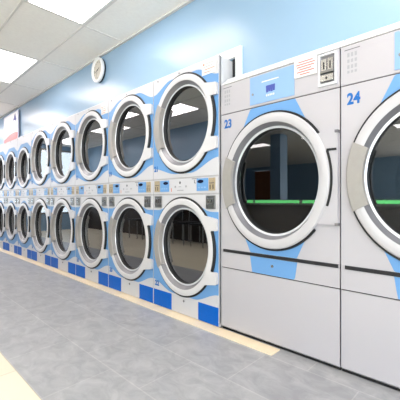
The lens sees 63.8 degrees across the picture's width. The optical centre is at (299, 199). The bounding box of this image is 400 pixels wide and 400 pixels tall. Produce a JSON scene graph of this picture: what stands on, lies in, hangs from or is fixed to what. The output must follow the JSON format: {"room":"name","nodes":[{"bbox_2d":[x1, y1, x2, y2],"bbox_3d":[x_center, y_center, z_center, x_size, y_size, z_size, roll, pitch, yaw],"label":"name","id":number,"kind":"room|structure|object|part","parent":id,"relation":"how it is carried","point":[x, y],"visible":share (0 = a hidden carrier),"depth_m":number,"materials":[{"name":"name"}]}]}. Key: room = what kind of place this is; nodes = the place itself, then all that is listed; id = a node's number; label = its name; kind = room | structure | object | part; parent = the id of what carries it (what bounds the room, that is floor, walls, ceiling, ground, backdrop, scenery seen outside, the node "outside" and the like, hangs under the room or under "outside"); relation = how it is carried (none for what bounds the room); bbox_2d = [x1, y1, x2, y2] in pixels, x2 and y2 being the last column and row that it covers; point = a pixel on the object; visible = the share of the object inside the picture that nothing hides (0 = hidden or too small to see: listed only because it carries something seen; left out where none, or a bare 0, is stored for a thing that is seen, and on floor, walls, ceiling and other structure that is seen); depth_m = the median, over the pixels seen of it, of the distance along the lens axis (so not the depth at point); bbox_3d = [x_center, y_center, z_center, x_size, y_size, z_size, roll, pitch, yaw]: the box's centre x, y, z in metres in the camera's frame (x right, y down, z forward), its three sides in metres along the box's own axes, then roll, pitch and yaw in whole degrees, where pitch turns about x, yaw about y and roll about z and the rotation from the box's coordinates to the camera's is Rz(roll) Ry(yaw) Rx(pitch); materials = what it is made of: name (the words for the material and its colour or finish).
{"room":"laundry","nodes":[
{"label":"laundry","id":0,"kind":"room"},
{"bbox_2d":[0,352,41,399],"bbox_3d":[-4.665,0.982,-0.338,15.700,0.100,11.350,0,0,35],"label":"floor","id":1,"kind":"structure","parent":0,"point":[13,386],"depth_m":1.50,"materials":[{"name":"beige tile"}]},
{"bbox_2d":[0,0,193,118],"bbox_3d":[-4.665,-1.741,-0.338,15.700,0.120,11.350,0,0,35],"label":"ceiling","id":2,"kind":"structure","parent":0,"point":[62,46],"depth_m":3.10,"materials":[{"name":"tile"}]},
{"bbox_2d":[0,49,38,83],"bbox_3d":[-3.801,-1.696,3.798,1.246,0.009,0.423,0,0,35],"label":"recessed light","id":3,"kind":"object","parent":2,"relation":"in","point":[12,65],"visible":1,"depth_m":3.74,"materials":[{"name":"white plastic"}]},
{"bbox_2d":[25,0,113,24],"bbox_3d":[-1.709,-1.696,2.357,1.246,0.009,0.423,0,0,35],"label":"recessed light","id":4,"kind":"object","parent":2,"relation":"in","point":[81,12],"visible":1,"depth_m":2.62,"materials":[{"name":"white plastic"}]},
{"bbox_2d":[0,0,399,144],"bbox_3d":[-2.087,-0.385,3.405,15.700,2.633,0.120,0,0,35],"label":"wall","id":5,"kind":"structure","parent":0,"point":[269,32],"depth_m":2.37,"materials":[{"name":"blue paint"}]},
{"bbox_2d":[4,109,18,142],"bbox_3d":[-5.470,-1.348,5.633,1.000,0.560,0.016,0,0,35],"label":"poster","id":6,"kind":"object","parent":5,"relation":"attached to","point":[11,122],"visible":0.94,"depth_m":5.60,"materials":[{"name":"white paper"}]},
{"bbox_2d":[91,57,105,82],"bbox_3d":[-2.365,-1.523,3.494,0.292,0.292,0.048,0,0,35],"label":"wall clock","id":7,"kind":"object","parent":5,"relation":"attached to","point":[98,70],"visible":1,"depth_m":3.47,"materials":[{"name":"white plastic"}]},
{"bbox_2d":[1,45,241,144],"bbox_3d":[-4.509,-1.018,4.990,9.912,0.229,0.016,0,0,35],"label":"trim","id":8,"kind":"structure","parent":5,"relation":"attached to","point":[236,52],"depth_m":2.20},
{"bbox_2d":[233,59,234,76],"bbox_3d":[-0.483,-0.963,2.240,0.047,0.190,0.020,0,0,35],"label":"trim","id":9,"kind":"structure","parent":5,"relation":"attached to","point":[233,59],"depth_m":2.24,"materials":[{"name":"black"}]},
{"bbox_2d":[0,251,399,399],"bbox_3d":[-2.097,0.930,3.302,15.600,0.003,2.140,0,0,35],"label":"floor","id":10,"kind":"structure","parent":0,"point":[68,338],"depth_m":1.77,"materials":[{"name":"tile"}]},
{"bbox_2d":[0,143,5,249],"bbox_3d":[-5.450,-0.066,6.041,0.740,1.965,0.944,0,0,35],"label":"dryer","id":11,"kind":"object","parent":10,"relation":"on","point":[3,146],"visible":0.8,"depth_m":5.56,"materials":[{"name":"metal"}]},
{"bbox_3d":[-5.684,0.375,5.700,0.489,0.489,0.005,0,0,35],"label":"glass pane","id":12,"kind":"part","parent":11,"relation":"part of","materials":[{"name":"glass"}]},
{"bbox_3d":[-5.684,-0.526,5.700,0.489,0.489,0.005,0,0,35],"label":"glass pane","id":13,"kind":"part","parent":11,"relation":"part of","materials":[{"name":"glass"}]},
{"bbox_3d":[-5.699,-0.616,5.680,0.740,0.865,0.021,0,0,35],"label":"panel","id":14,"kind":"part","parent":11,"relation":"part of","materials":[{"name":"white metal"}]},
{"bbox_3d":[-5.699,0.439,5.679,0.740,0.957,0.023,0,0,35],"label":"panel","id":15,"kind":"part","parent":11,"relation":"part of","materials":[{"name":"grey"}]},
{"bbox_3d":[-5.686,0.375,5.670,0.676,0.642,0.055,0,0,35],"label":"door","id":16,"kind":"part","parent":11,"relation":"part of","materials":[{"name":"grey metal"}]},
{"bbox_3d":[-5.686,-0.526,5.670,0.676,0.642,0.055,0,0,35],"label":"door","id":17,"kind":"part","parent":11,"relation":"part of","materials":[{"name":"grey metal"}]},
{"bbox_3d":[-5.699,-0.112,5.678,0.740,0.143,0.024,0,0,35],"label":"control panel","id":18,"kind":"part","parent":11,"relation":"part of","materials":[{"name":"grey"}]},
{"bbox_2d":[5,138,17,253],"bbox_3d":[-4.834,-0.066,5.617,0.740,1.965,0.944,0,0,35],"label":"dryer","id":19,"kind":"object","parent":10,"relation":"on","point":[11,179],"visible":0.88,"depth_m":5.29,"materials":[{"name":"metal"}]},
{"bbox_3d":[-5.317,0.375,5.397,0.104,0.345,0.034,0,0,35],"label":"hinge plate","id":20,"kind":"part","parent":19,"relation":"part of","materials":[{"name":"beige plastic"}]},
{"bbox_3d":[-5.317,-0.526,5.397,0.104,0.345,0.034,0,0,35],"label":"hinge plate","id":21,"kind":"part","parent":19,"relation":"part of","materials":[{"name":"silver metal"}]},
{"bbox_3d":[-5.070,0.375,5.245,0.676,0.642,0.055,0,0,35],"label":"door","id":22,"kind":"part","parent":19,"relation":"part of","materials":[{"name":"grey"}]},
{"bbox_3d":[-5.070,-0.526,5.245,0.676,0.642,0.055,0,0,35],"label":"door","id":23,"kind":"part","parent":19,"relation":"part of","materials":[{"name":"grey metal"}]},
{"bbox_3d":[-5.082,-0.616,5.256,0.740,0.865,0.021,0,0,35],"label":"panel","id":24,"kind":"part","parent":19,"relation":"part of","materials":[{"name":"white metal"}]},
{"bbox_3d":[-5.083,0.439,5.255,0.740,0.957,0.023,0,0,35],"label":"panel","id":25,"kind":"part","parent":19,"relation":"part of","materials":[{"name":"grey metal"}]},
{"bbox_3d":[-5.083,-0.112,5.254,0.740,0.143,0.024,0,0,35],"label":"control panel","id":26,"kind":"part","parent":19,"relation":"part of","materials":[{"name":"grey plastic"}]},
{"bbox_3d":[-5.068,0.375,5.276,0.489,0.489,0.005,0,0,35],"label":"glass pane","id":27,"kind":"part","parent":19,"relation":"part of","materials":[{"name":"glass"}]},
{"bbox_3d":[-5.068,-0.526,5.276,0.489,0.489,0.005,0,0,35],"label":"glass pane","id":28,"kind":"part","parent":19,"relation":"part of","materials":[{"name":"clear glass"}]},
{"bbox_2d":[16,133,31,258],"bbox_3d":[-4.218,-0.066,5.192,0.740,1.965,0.944,0,0,35],"label":"dryer","id":29,"kind":"object","parent":10,"relation":"on","point":[23,168],"visible":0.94,"depth_m":4.87,"materials":[{"name":"grey metal"}]},
{"bbox_3d":[-4.701,0.375,4.973,0.104,0.345,0.034,0,0,35],"label":"hinge plate","id":30,"kind":"part","parent":29,"relation":"part of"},
{"bbox_3d":[-4.701,-0.526,4.973,0.104,0.345,0.034,0,0,35],"label":"hinge plate","id":31,"kind":"part","parent":29,"relation":"part of","materials":[{"name":"silver metal"}]},
{"bbox_3d":[-4.466,-0.616,4.831,0.740,0.865,0.021,0,0,35],"label":"panel","id":32,"kind":"part","parent":29,"relation":"part of","materials":[{"name":"white metal"}]},
{"bbox_3d":[-4.467,0.439,4.830,0.740,0.957,0.023,0,0,35],"label":"panel","id":33,"kind":"part","parent":29,"relation":"part of","materials":[{"name":"grey metal"}]},
{"bbox_3d":[-4.454,0.375,4.821,0.676,0.642,0.055,0,0,35],"label":"door","id":34,"kind":"part","parent":29,"relation":"part of","materials":[{"name":"grey"}]},
{"bbox_3d":[-4.454,-0.526,4.821,0.676,0.642,0.055,0,0,35],"label":"door","id":35,"kind":"part","parent":29,"relation":"part of","materials":[{"name":"grey"}]},
{"bbox_3d":[-4.468,-0.112,4.830,0.740,0.143,0.024,0,0,35],"label":"control panel","id":36,"kind":"part","parent":29,"relation":"part of","materials":[{"name":"grey plastic"}]},
{"bbox_3d":[-4.452,0.375,4.852,0.489,0.489,0.005,0,0,35],"label":"glass pane","id":37,"kind":"part","parent":29,"relation":"part of","materials":[{"name":"glass"}]},
{"bbox_3d":[-4.452,-0.526,4.852,0.489,0.489,0.005,0,0,35],"label":"glass pane","id":38,"kind":"part","parent":29,"relation":"part of","materials":[{"name":"clear glass"}]},
{"bbox_2d":[30,124,50,265],"bbox_3d":[-3.553,-0.066,4.734,0.862,1.965,0.944,0,0,35],"label":"dryer","id":39,"kind":"object","parent":10,"relation":"on","point":[40,165],"visible":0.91,"depth_m":4.41,"materials":[{"name":"metal"}]},
{"bbox_3d":[-4.082,0.375,4.546,0.126,0.416,0.034,0,0,35],"label":"hinge plate","id":40,"kind":"part","parent":39,"relation":"part of","materials":[{"name":"beige plastic"}]},
{"bbox_3d":[-4.082,-0.613,4.546,0.126,0.416,0.034,0,0,35],"label":"hinge plate","id":41,"kind":"part","parent":39,"relation":"part of","materials":[{"name":"silver metal"}]},
{"bbox_3d":[-3.801,-0.616,4.373,0.862,0.865,0.021,0,0,35],"label":"panel","id":42,"kind":"part","parent":39,"relation":"part of","materials":[{"name":"white metal"}]},
{"bbox_3d":[-3.802,0.439,4.372,0.862,0.957,0.023,0,0,35],"label":"panel","id":43,"kind":"part","parent":39,"relation":"part of","materials":[{"name":"grey metal"}]},
{"bbox_3d":[-3.802,-0.112,4.372,0.862,0.143,0.024,0,0,35],"label":"control panel","id":44,"kind":"part","parent":39,"relation":"part of","materials":[{"name":"grey"}]},
{"bbox_3d":[-3.785,0.375,4.361,0.814,0.774,0.055,0,0,35],"label":"door","id":45,"kind":"part","parent":39,"relation":"part of","materials":[{"name":"grey"}]},
{"bbox_3d":[-3.785,-0.613,4.361,0.814,0.774,0.055,0,0,35],"label":"door","id":46,"kind":"part","parent":39,"relation":"part of","materials":[{"name":"grey"}]},
{"bbox_3d":[-3.787,0.375,4.393,0.589,0.589,0.005,0,0,35],"label":"glass pane","id":47,"kind":"part","parent":39,"relation":"part of","materials":[{"name":"clear glass"}]},
{"bbox_3d":[-3.787,-0.613,4.393,0.589,0.589,0.005,0,0,35],"label":"glass pane","id":48,"kind":"part","parent":39,"relation":"part of","materials":[{"name":"clear glass"}]},
{"bbox_3d":[-3.495,0.375,4.139,0.047,0.299,0.016,0,0,35],"label":"pull handle","id":49,"kind":"part","parent":39,"relation":"part of","materials":[{"name":"black rubber"}]},
{"bbox_3d":[-3.495,-0.613,4.139,0.047,0.299,0.016,0,0,35],"label":"pull handle","id":50,"kind":"part","parent":39,"relation":"part of","materials":[{"name":"black rubber"}]},
{"bbox_2d":[50,114,75,274],"bbox_3d":[-2.836,-0.066,4.240,0.862,1.965,0.944,0,0,35],"label":"dryer","id":51,"kind":"object","parent":10,"relation":"on","point":[63,132],"visible":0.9,"depth_m":3.90,"materials":[{"name":"metal"}]},
{"bbox_3d":[-3.365,0.375,4.052,0.126,0.416,0.034,0,0,35],"label":"hinge plate","id":52,"kind":"part","parent":51,"relation":"part of","materials":[{"name":"silver metal"}]},
{"bbox_3d":[-3.365,-0.613,4.052,0.126,0.416,0.034,0,0,35],"label":"hinge plate","id":53,"kind":"part","parent":51,"relation":"part of","materials":[{"name":"silver metal"}]},
{"bbox_3d":[-3.085,-0.616,3.879,0.862,0.865,0.021,0,0,35],"label":"panel","id":54,"kind":"part","parent":51,"relation":"part of","materials":[{"name":"white metal"}]},
{"bbox_3d":[-3.085,0.439,3.878,0.862,0.957,0.023,0,0,35],"label":"panel","id":55,"kind":"part","parent":51,"relation":"part of","materials":[{"name":"grey metal"}]},
{"bbox_3d":[-3.069,0.375,3.867,0.814,0.774,0.055,0,0,35],"label":"door","id":56,"kind":"part","parent":51,"relation":"part of","materials":[{"name":"grey"}]},
{"bbox_3d":[-3.069,-0.613,3.867,0.814,0.774,0.055,0,0,35],"label":"door","id":57,"kind":"part","parent":51,"relation":"part of","materials":[{"name":"grey plastic"}]},
{"bbox_3d":[-3.086,-0.112,3.878,0.862,0.143,0.024,0,0,35],"label":"control panel","id":58,"kind":"part","parent":51,"relation":"part of","materials":[{"name":"grey"}]},
{"bbox_3d":[-3.071,0.375,3.900,0.589,0.589,0.005,0,0,35],"label":"glass pane","id":59,"kind":"part","parent":51,"relation":"part of","materials":[{"name":"clear glass"}]},
{"bbox_3d":[-3.071,-0.613,3.900,0.589,0.589,0.005,0,0,35],"label":"glass pane","id":60,"kind":"part","parent":51,"relation":"part of","materials":[{"name":"clear glass"}]},
{"bbox_3d":[-2.779,0.375,3.646,0.047,0.299,0.016,0,0,35],"label":"pull handle","id":61,"kind":"part","parent":51,"relation":"part of","materials":[{"name":"black rubber"}]},
{"bbox_3d":[-2.779,-0.613,3.646,0.047,0.299,0.016,0,0,35],"label":"pull handle","id":62,"kind":"part","parent":51,"relation":"part of","materials":[{"name":"black rubber"}]},
{"bbox_2d":[75,101,108,286],"bbox_3d":[-2.120,-0.066,3.747,0.862,1.965,0.944,0,0,35],"label":"dryer","id":63,"kind":"object","parent":10,"relation":"on","point":[92,124],"visible":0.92,"depth_m":3.39,"materials":[{"name":"metal"}]},
{"bbox_3d":[-2.649,0.375,3.559,0.126,0.416,0.034,0,0,35],"label":"hinge plate","id":64,"kind":"part","parent":63,"relation":"part of","materials":[{"name":"silver metal"}]},
{"bbox_3d":[-2.649,-0.613,3.559,0.126,0.416,0.034,0,0,35],"label":"hinge plate","id":65,"kind":"part","parent":63,"relation":"part of","materials":[{"name":"metal"}]},
{"bbox_3d":[-2.368,-0.616,3.386,0.862,0.865,0.021,0,0,35],"label":"panel","id":66,"kind":"part","parent":63,"relation":"part of","materials":[{"name":"white metal"}]},
{"bbox_3d":[-2.369,0.439,3.385,0.862,0.957,0.023,0,0,35],"label":"panel","id":67,"kind":"part","parent":63,"relation":"part of","materials":[{"name":"grey metal"}]},
{"bbox_3d":[-2.369,-0.112,3.384,0.862,0.143,0.024,0,0,35],"label":"control panel","id":68,"kind":"part","parent":63,"relation":"part of","materials":[{"name":"grey plastic"}]},
{"bbox_3d":[-2.353,0.375,3.373,0.814,0.774,0.055,0,0,35],"label":"door","id":69,"kind":"part","parent":63,"relation":"part of","materials":[{"name":"grey"}]},
{"bbox_3d":[-2.353,-0.613,3.373,0.814,0.774,0.055,0,0,35],"label":"door","id":70,"kind":"part","parent":63,"relation":"part of","materials":[{"name":"grey"}]},
{"bbox_3d":[-2.354,0.375,3.406,0.589,0.589,0.005,0,0,35],"label":"glass pane","id":71,"kind":"part","parent":63,"relation":"part of","materials":[{"name":"clear glass"}]},
{"bbox_3d":[-2.354,-0.613,3.406,0.589,0.589,0.005,0,0,35],"label":"glass pane","id":72,"kind":"part","parent":63,"relation":"part of","materials":[{"name":"clear glass"}]},
{"bbox_3d":[-2.062,-0.613,3.152,0.047,0.299,0.016,0,0,35],"label":"pull handle","id":73,"kind":"part","parent":63,"relation":"part of","materials":[{"name":"black rubber"}]},
{"bbox_3d":[-2.062,0.375,3.152,0.047,0.299,0.016,0,0,35],"label":"pull handle","id":74,"kind":"part","parent":63,"relation":"part of","materials":[{"name":"black rubber"}]},
{"bbox_2d":[108,82,153,302],"bbox_3d":[-1.403,-0.066,3.253,0.862,1.965,0.944,0,0,35],"label":"dryer","id":75,"kind":"object","parent":10,"relation":"on","point":[131,114],"visible":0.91,"depth_m":2.89,"materials":[{"name":"metal"}]},
{"bbox_3d":[-1.932,0.375,3.065,0.126,0.416,0.034,0,0,35],"label":"hinge plate","id":76,"kind":"part","parent":75,"relation":"part of","materials":[{"name":"silver metal"}]},
{"bbox_3d":[-1.932,-0.613,3.065,0.126,0.416,0.034,0,0,35],"label":"hinge plate","id":77,"kind":"part","parent":75,"relation":"part of","materials":[{"name":"metal"}]},
{"bbox_3d":[-1.653,-0.112,2.891,0.862,0.143,0.024,0,0,35],"label":"control panel","id":78,"kind":"part","parent":75,"relation":"part of","materials":[{"name":"grey"}]},
{"bbox_3d":[-1.652,-0.616,2.892,0.862,0.865,0.021,0,0,35],"label":"panel","id":79,"kind":"part","parent":75,"relation":"part of","materials":[{"name":"white metal"}]},
{"bbox_3d":[-1.652,0.439,2.891,0.862,0.957,0.023,0,0,35],"label":"panel","id":80,"kind":"part","parent":75,"relation":"part of","materials":[{"name":"grey metal"}]},
{"bbox_3d":[-1.636,0.375,2.880,0.814,0.774,0.055,0,0,35],"label":"door","id":81,"kind":"part","parent":75,"relation":"part of","materials":[{"name":"grey metal"}]},
{"bbox_3d":[-1.638,0.375,2.913,0.589,0.589,0.005,0,0,35],"label":"glass pane","id":82,"kind":"part","parent":75,"relation":"part of","materials":[{"name":"clear glass"}]},
{"bbox_3d":[-1.636,-0.613,2.880,0.814,0.774,0.055,0,0,35],"label":"door","id":83,"kind":"part","parent":75,"relation":"part of","materials":[{"name":"grey"}]},
{"bbox_3d":[-1.638,-0.613,2.913,0.589,0.589,0.005,0,0,35],"label":"glass pane","id":84,"kind":"part","parent":75,"relation":"part of","materials":[{"name":"clear glass"}]},
{"bbox_3d":[-1.346,0.375,2.659,0.047,0.299,0.016,0,0,35],"label":"pull handle","id":85,"kind":"part","parent":75,"relation":"part of","materials":[{"name":"black rubber"}]},
{"bbox_3d":[-1.346,-0.613,2.659,0.047,0.299,0.016,0,0,35],"label":"pull handle","id":86,"kind":"part","parent":75,"relation":"part of","materials":[{"name":"black rubber"}]},
{"bbox_2d":[0,248,279,355],"bbox_3d":[-4.369,0.926,4.715,10.254,0.006,0.081,0,0,35],"label":"trim","id":87,"kind":"structure","parent":10,"relation":"on","point":[267,349],"depth_m":2.42,"materials":[{"name":"beige tile"}]},
{"bbox_2d":[153,55,232,326],"bbox_3d":[-0.687,-0.066,2.760,0.862,1.965,0.944,0,0,35],"label":"dryer","id":88,"kind":"object","parent":10,"relation":"on","point":[187,101],"visible":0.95,"depth_m":2.36,"materials":[{"name":"grey metal"}]},
{"bbox_3d":[-1.216,0.375,2.572,0.126,0.416,0.034,0,0,35],"label":"hinge plate","id":89,"kind":"part","parent":88,"relation":"part of","materials":[{"name":"silver metal"}]},
{"bbox_3d":[-1.216,-0.613,2.572,0.126,0.416,0.034,0,0,35],"label":"hinge plate","id":90,"kind":"part","parent":88,"relation":"part of","materials":[{"name":"metal"}]},
{"bbox_3d":[-0.921,0.375,2.419,0.589,0.589,0.005,0,0,35],"label":"glass pane","id":91,"kind":"part","parent":88,"relation":"part of","materials":[{"name":"clear glass"}]},
{"bbox_3d":[-0.921,-0.613,2.419,0.589,0.589,0.005,0,0,35],"label":"glass pane","id":92,"kind":"part","parent":88,"relation":"part of","materials":[{"name":"clear glass"}]},
{"bbox_3d":[-0.936,-0.112,2.397,0.862,0.143,0.024,0,0,35],"label":"control panel","id":93,"kind":"part","parent":88,"relation":"part of","materials":[{"name":"grey plastic"}]},
{"bbox_3d":[-0.935,-0.616,2.399,0.862,0.865,0.021,0,0,35],"label":"panel","id":94,"kind":"part","parent":88,"relation":"part of","materials":[{"name":"white metal"}]},
{"bbox_3d":[-0.936,0.439,2.398,0.862,0.957,0.023,0,0,35],"label":"panel","id":95,"kind":"part","parent":88,"relation":"part of","materials":[{"name":"grey metal"}]},
{"bbox_3d":[-0.920,0.375,2.386,0.814,0.774,0.055,0,0,35],"label":"door","id":96,"kind":"part","parent":88,"relation":"part of","materials":[{"name":"grey"}]},
{"bbox_3d":[-0.920,-0.613,2.386,0.814,0.774,0.055,0,0,35],"label":"door","id":97,"kind":"part","parent":88,"relation":"part of","materials":[{"name":"grey plastic"}]},
{"bbox_3d":[-0.629,0.375,2.165,0.047,0.299,0.016,0,0,35],"label":"pull handle","id":98,"kind":"part","parent":88,"relation":"part of","materials":[{"name":"black rubber"}]},
{"bbox_3d":[-0.629,-0.613,2.165,0.047,0.299,0.016,0,0,35],"label":"pull handle","id":99,"kind":"part","parent":88,"relation":"part of","materials":[{"name":"black rubber"}]},
{"bbox_2d":[221,40,344,369],"bbox_3d":[0.083,0.017,2.258,0.953,1.822,0.986,0,0,35],"label":"dryer","id":100,"kind":"object","parent":10,"relation":"on","point":[281,121],"visible":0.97,"depth_m":1.84,"materials":[{"name":"white metal"}]},
{"bbox_3d":[-0.493,-0.120,2.076,0.125,0.359,0.032,0,0,35],"label":"hinge plate","id":101,"kind":"part","parent":100,"relation":"part of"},
{"bbox_3d":[-0.184,-0.719,1.881,0.362,0.182,0.008,0,0,35],"label":"blue access panel","id":102,"kind":"part","parent":100,"relation":"part of","materials":[{"name":"blue"}]},
{"bbox_3d":[-0.157,-0.120,1.911,0.661,0.661,0.006,0,0,35],"label":"glass pane","id":103,"kind":"part","parent":100,"relation":"part of","materials":[{"name":"glass"}]},
{"bbox_3d":[-0.172,-0.717,1.890,0.951,0.217,0.022,0,0,35],"label":"panel","id":104,"kind":"part","parent":100,"relation":"part of","materials":[{"name":"grey metal"}]},
{"bbox_3d":[-0.171,0.412,1.890,0.951,0.133,0.021,0,0,35],"label":"service drawer","id":105,"kind":"part","parent":100,"relation":"part of","materials":[{"name":"white metal"}]},
{"bbox_3d":[-0.171,-0.129,1.891,0.951,0.958,0.021,0,0,35],"label":"panel","id":106,"kind":"part","parent":100,"relation":"part of","materials":[{"name":"white metal"}]},
{"bbox_3d":[-0.171,0.692,1.891,0.951,0.425,0.021,0,0,35],"label":"panel","id":107,"kind":"part","parent":100,"relation":"part of","materials":[{"name":"white metal"}]},
{"bbox_3d":[-0.036,-0.860,2.087,0.951,0.069,0.504,0,0,35],"label":"lid","id":108,"kind":"part","parent":100,"relation":"part of","materials":[{"name":"white metal"}]},
{"bbox_3d":[-0.157,-0.120,1.872,0.899,0.854,0.067,0,0,35],"label":"door","id":109,"kind":"part","parent":100,"relation":"part of","materials":[{"name":"grey plastic"}]},
{"bbox_3d":[0.150,-0.674,1.643,0.078,0.036,0.020,0,0,35],"label":"coin drawer","id":110,"kind":"part","parent":100,"relation":"part of","materials":[{"name":"silver metal"}]},
{"bbox_2d":[341,22,399,390],"bbox_3d":[0.874,0.017,1.714,0.953,1.822,0.986,0,0,35],"label":"dryer","id":111,"kind":"object","parent":10,"relation":"on","point":[370,61],"visible":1,"depth_m":1.53,"materials":[{"name":"white metal"}]},
{"bbox_3d":[0.297,-0.120,1.531,0.125,0.359,0.032,0,0,35],"label":"hinge plate","id":112,"kind":"part","parent":111,"relation":"part of","materials":[{"name":"beige plastic"}]},
{"bbox_3d":[0.619,-0.717,1.345,0.951,0.217,0.022,0,0,35],"label":"panel","id":113,"kind":"part","parent":111,"relation":"part of","materials":[{"name":"grey metal"}]},
{"bbox_3d":[0.754,-0.860,1.542,0.951,0.069,0.504,0,0,35],"label":"lid","id":114,"kind":"part","parent":111,"relation":"part of","materials":[{"name":"white metal"}]},
{"bbox_3d":[0.619,0.412,1.346,0.951,0.133,0.021,0,0,35],"label":"service drawer","id":115,"kind":"part","parent":111,"relation":"part of","materials":[{"name":"white metal"}]},
{"bbox_3d":[0.619,-0.129,1.346,0.951,0.958,0.021,0,0,35],"label":"panel","id":116,"kind":"part","parent":111,"relation":"part of","materials":[{"name":"white metal"}]},
{"bbox_3d":[0.620,0.692,1.347,0.951,0.425,0.021,0,0,35],"label":"panel","id":117,"kind":"part","parent":111,"relation":"part of","materials":[{"name":"white metal"}]},
{"bbox_3d":[0.634,-0.120,1.327,0.899,0.854,0.067,0,0,35],"label":"door","id":118,"kind":"part","parent":111,"relation":"part of","materials":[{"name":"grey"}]},
{"bbox_3d":[0.607,-0.719,1.337,0.362,0.182,0.008,0,0,35],"label":"blue access panel","id":119,"kind":"part","parent":111,"relation":"part of","materials":[{"name":"blue"}]}
]}

